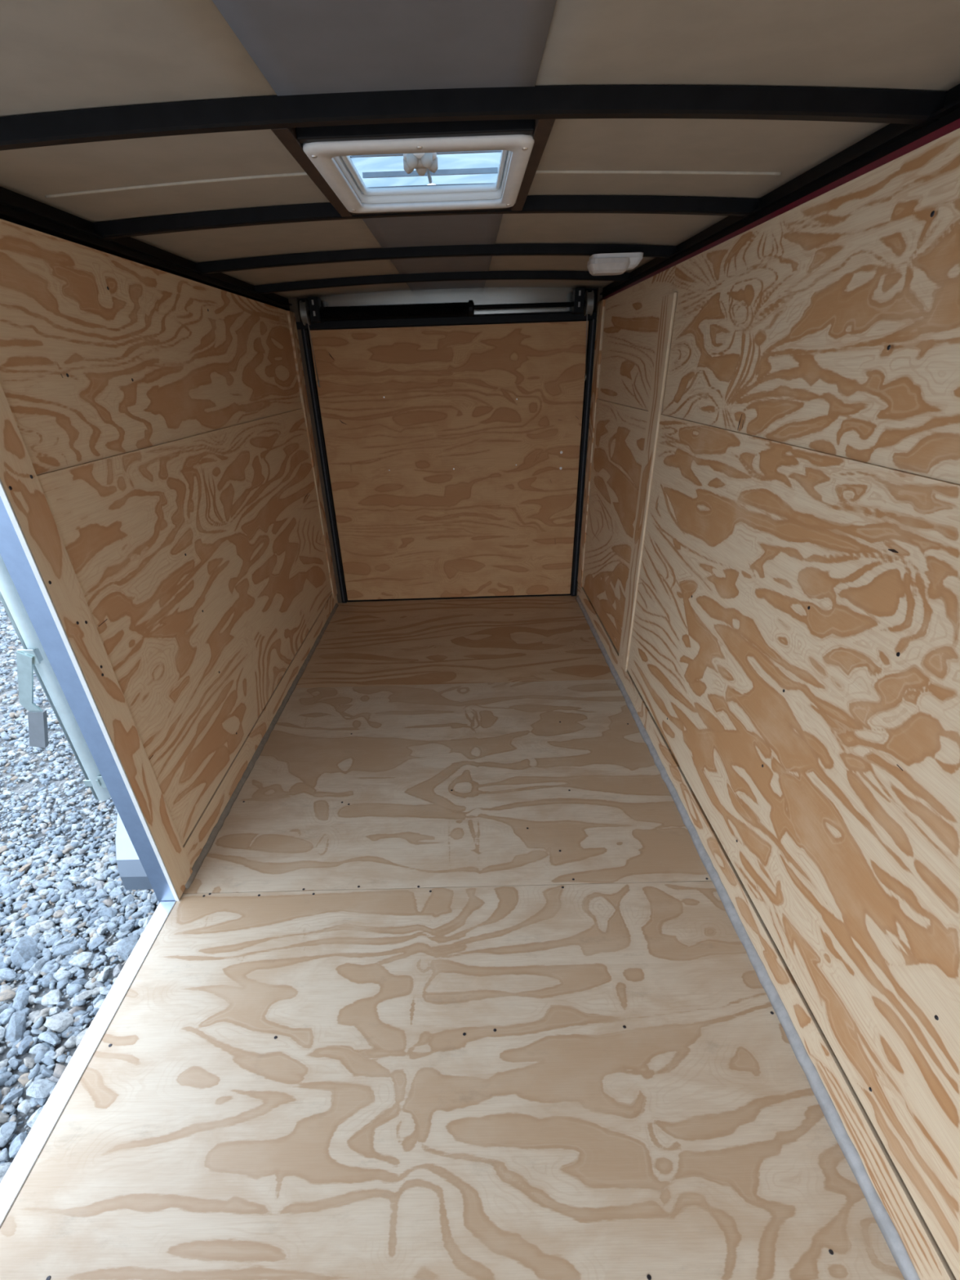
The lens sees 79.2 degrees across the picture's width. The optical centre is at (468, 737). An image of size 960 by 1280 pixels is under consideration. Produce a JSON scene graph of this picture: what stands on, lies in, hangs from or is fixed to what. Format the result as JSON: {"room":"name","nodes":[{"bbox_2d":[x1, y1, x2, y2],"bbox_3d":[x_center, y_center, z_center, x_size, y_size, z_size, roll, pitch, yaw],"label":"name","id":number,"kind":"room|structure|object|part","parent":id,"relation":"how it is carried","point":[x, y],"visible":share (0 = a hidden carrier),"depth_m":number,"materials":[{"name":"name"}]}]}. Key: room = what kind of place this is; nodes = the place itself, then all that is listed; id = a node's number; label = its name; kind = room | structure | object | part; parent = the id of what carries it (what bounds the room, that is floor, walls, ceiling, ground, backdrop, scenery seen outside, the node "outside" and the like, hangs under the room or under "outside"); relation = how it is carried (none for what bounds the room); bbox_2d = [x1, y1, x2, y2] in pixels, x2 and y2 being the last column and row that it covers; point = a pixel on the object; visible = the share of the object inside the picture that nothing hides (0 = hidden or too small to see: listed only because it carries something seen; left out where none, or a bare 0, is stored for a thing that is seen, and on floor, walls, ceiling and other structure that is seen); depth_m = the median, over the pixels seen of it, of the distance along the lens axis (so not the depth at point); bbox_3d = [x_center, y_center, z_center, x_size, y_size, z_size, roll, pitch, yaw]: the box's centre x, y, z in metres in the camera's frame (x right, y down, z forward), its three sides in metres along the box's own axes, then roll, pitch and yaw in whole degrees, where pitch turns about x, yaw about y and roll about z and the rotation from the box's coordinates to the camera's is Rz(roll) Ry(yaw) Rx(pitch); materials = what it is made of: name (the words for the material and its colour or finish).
{"room":"cargo space","nodes":[
{"label":"cargo space","id":0,"kind":"room"},
{"bbox_2d":[0,218,337,898],"bbox_3d":[-0.866,-0.291,1.440,0.065,1.720,4.552,-2,33,1],"label":"wall","id":1,"kind":"structure","parent":0,"point":[159,473],"depth_m":1.62,"materials":[{"name":"brown wood"}]},
{"bbox_2d":[0,554,111,800],"bbox_3d":[-0.974,-0.353,1.168,0.154,1.238,0.054,-2,33,1],"label":"lock","id":2,"kind":"object","parent":1,"relation":"attached to","point":[33,657],"visible":0.84,"depth_m":1.32,"materials":[{"name":"metal"}]},
{"bbox_3d":[-0.958,-0.176,1.265,0.036,0.034,0.006,-2,33,1],"label":"pivot plate","id":3,"kind":"part","parent":2,"relation":"part of","materials":[{"name":"metal"}]},
{"bbox_3d":[-0.981,-0.103,1.304,0.076,0.194,0.005,-2,33,1],"label":"handle","id":4,"kind":"part","parent":2,"relation":"part of","materials":[{"name":"metal"}]},
{"bbox_2d":[0,478,179,902],"bbox_3d":[-0.864,-0.176,1.230,0.060,1.530,0.008,-2,33,1],"label":"trim","id":5,"kind":"structure","parent":1,"relation":"attached to","point":[17,556],"depth_m":1.27,"materials":[{"name":"silver metal"}]},
{"bbox_2d":[115,812,152,889],"bbox_3d":[-0.963,0.129,2.139,0.173,0.385,1.000,-2,33,1],"label":"fender","id":6,"kind":"object","parent":1,"relation":"attached to","point":[133,876],"visible":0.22,"depth_m":1.72,"materials":[{"name":"metal"}]},
{"bbox_3d":[-0.873,-1.292,1.978,0.011,0.412,2.449,-2,33,1],"label":"wall panel","id":7,"kind":"part","parent":1,"relation":"part of","materials":[{"name":"brown wood"}]},
{"bbox_3d":[-0.848,-0.703,2.353,0.011,0.983,2.449,-2,33,1],"label":"wall panel","id":8,"kind":"part","parent":1,"relation":"part of","materials":[{"name":"brown wood"}]},
{"bbox_2d":[287,287,603,603],"bbox_3d":[-0.092,-1.526,3.316,1.650,1.740,0.078,-2,33,1],"label":"door frame","id":9,"kind":"structure","parent":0,"point":[486,295],"depth_m":2.93,"materials":[{"name":"metal"}]},
{"bbox_3d":[-0.810,-1.476,3.340,0.031,1.430,0.065,-2,33,1],"label":"door post","id":10,"kind":"part","parent":9,"relation":"part of","materials":[{"name":"black metal"}]},
{"bbox_3d":[-0.092,-1.545,3.346,1.650,1.740,0.008,-2,33,1],"label":"closing plate","id":11,"kind":"part","parent":9,"relation":"part of","materials":[{"name":"black metal"}]},
{"bbox_3d":[-0.114,-2.187,2.921,1.330,0.160,0.005,-2,33,1],"label":"header plate","id":12,"kind":"part","parent":9,"relation":"part of","materials":[{"name":"metal"}]},
{"bbox_2d":[299,287,594,387],"bbox_3d":[-0.100,-1.999,2.925,1.428,0.386,0.103,-2,33,1],"label":"spring assembly","id":13,"kind":"object","parent":9,"relation":"attached to","point":[312,311],"visible":1,"depth_m":2.84,"materials":[{"name":"black metal"}]},
{"bbox_2d":[309,320,588,599],"bbox_3d":[-0.081,-1.494,3.328,1.419,1.414,0.020,-2,33,1],"label":"door","id":14,"kind":"structure","parent":9,"relation":"in","point":[453,451],"depth_m":3.26,"materials":[{"name":"brown wood"}]},
{"bbox_3d":[0.649,-1.515,3.325,0.032,1.430,0.065,-2,33,1],"label":"door post","id":15,"kind":"part","parent":9,"relation":"part of","materials":[{"name":"black metal"}]},
{"bbox_2d":[0,595,919,1279],"bbox_3d":[-0.054,0.344,1.851,1.535,0.122,4.552,-2,33,1],"label":"floor","id":16,"kind":"structure","parent":0,"point":[455,979],"depth_m":1.29,"materials":[{"name":"brown wood"}]},
{"bbox_2d":[0,901,176,1228],"bbox_3d":[-0.842,0.698,1.290,0.044,0.032,0.834,-2,33,1],"label":"trim","id":17,"kind":"structure","parent":16,"relation":"attached to","point":[11,1184],"depth_m":1.24,"materials":[{"name":"metal"}]},
{"bbox_3d":[-0.060,0.095,2.185,1.530,0.018,1.257,-2,33,1],"label":"panel","id":18,"kind":"part","parent":16,"relation":"part of","materials":[{"name":"brown wood"}]},
{"bbox_3d":[-0.052,0.762,1.138,1.530,0.018,1.221,-2,33,1],"label":"panel","id":19,"kind":"part","parent":16,"relation":"part of","materials":[{"name":"brown wood"}]},
{"bbox_3d":[-0.067,-0.560,3.213,1.530,0.018,1.178,-2,33,1],"label":"panel","id":20,"kind":"part","parent":16,"relation":"part of","materials":[{"name":"beige wood"}]},
{"bbox_2d":[0,0,959,310],"bbox_3d":[-0.101,-1.003,1.022,1.650,0.084,4.602,-2,33,1],"label":"ceiling","id":21,"kind":"structure","parent":0,"point":[166,135],"depth_m":0.83,"materials":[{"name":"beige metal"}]},
{"bbox_3d":[-0.902,-0.973,1.005,0.045,0.073,4.552,-2,33,1],"label":"rail","id":22,"kind":"part","parent":21,"relation":"part of","materials":[{"name":"black metal"}]},
{"bbox_2d":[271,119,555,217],"bbox_3d":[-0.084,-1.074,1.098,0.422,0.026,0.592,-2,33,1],"label":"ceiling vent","id":23,"kind":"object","parent":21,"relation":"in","point":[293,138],"depth_m":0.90,"materials":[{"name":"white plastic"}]},
{"bbox_2d":[302,134,534,213],"bbox_3d":[-0.081,-1.093,1.095,0.377,0.074,0.467,-2,33,1],"label":"ceiling vent","id":24,"kind":"object","parent":21,"relation":"in","point":[349,168],"visible":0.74,"depth_m":1.18,"materials":[{"name":"white plastic"}]},
{"bbox_3d":[-0.087,-1.047,1.040,0.059,0.021,0.059,-2,33,1],"label":"crank knob","id":25,"kind":"part","parent":24,"relation":"part of","materials":[{"name":"white plastic"}]},
{"bbox_3d":[-0.081,-1.113,1.087,0.375,0.032,0.460,-2,33,1],"label":"lid","id":26,"kind":"part","parent":24,"relation":"part of","materials":[{"name":"clear plastic"}]},
{"bbox_3d":[-0.083,-1.128,1.142,0.008,0.014,0.221,-1,33,2],"label":"crank arm","id":27,"kind":"part","parent":24,"relation":"part of"},
{"bbox_2d":[586,252,643,275],"bbox_3d":[0.476,-1.540,1.892,0.170,0.048,0.100,-2,33,1],"label":"dome light","id":28,"kind":"object","parent":21,"relation":"attached to","point":[608,264],"visible":1,"depth_m":1.85,"materials":[{"name":"white plastic"}]},
{"bbox_3d":[0.700,-1.016,0.989,0.045,0.073,4.552,-2,33,1],"label":"rail","id":29,"kind":"part","parent":21,"relation":"part of","materials":[{"name":"black metal"}]},
{"bbox_2d":[577,128,959,1279],"bbox_3d":[0.709,-0.334,1.424,0.066,1.720,4.552,-2,33,1],"label":"wall","id":30,"kind":"structure","parent":0,"point":[769,567],"depth_m":1.12,"materials":[{"name":"brown wood"}]},
{"bbox_3d":[0.683,-1.076,2.854,0.011,0.978,1.223,-2,33,1],"label":"wall panel","id":31,"kind":"part","parent":30,"relation":"part of","materials":[{"name":"brown wood"}]},
{"bbox_3d":[0.670,-1.663,2.479,0.011,0.412,1.223,-2,33,1],"label":"wall panel","id":32,"kind":"part","parent":30,"relation":"part of","materials":[{"name":"brown wood"}]},
{"bbox_3d":[0.694,-0.137,1.381,0.011,0.978,2.267,-2,33,1],"label":"wall panel","id":33,"kind":"part","parent":30,"relation":"part of","materials":[{"name":"brown wood"}]},
{"bbox_3d":[0.680,-0.724,1.006,0.011,0.412,2.267,-2,33,1],"label":"wall panel","id":34,"kind":"part","parent":30,"relation":"part of","materials":[{"name":"brown wood"}]},
{"label":"outside","id":35,"kind":"structure","parent":0,"visible":0},
{"bbox_2d":[0,599,159,1183],"bbox_3d":[-0.800,1.491,0.945,120.000,0.099,120.000,-2,33,1],"label":"ground","id":36,"kind":"structure","parent":35,"point":[70,925],"depth_m":2.28,"materials":[{"name":"gravel"}]}
]}

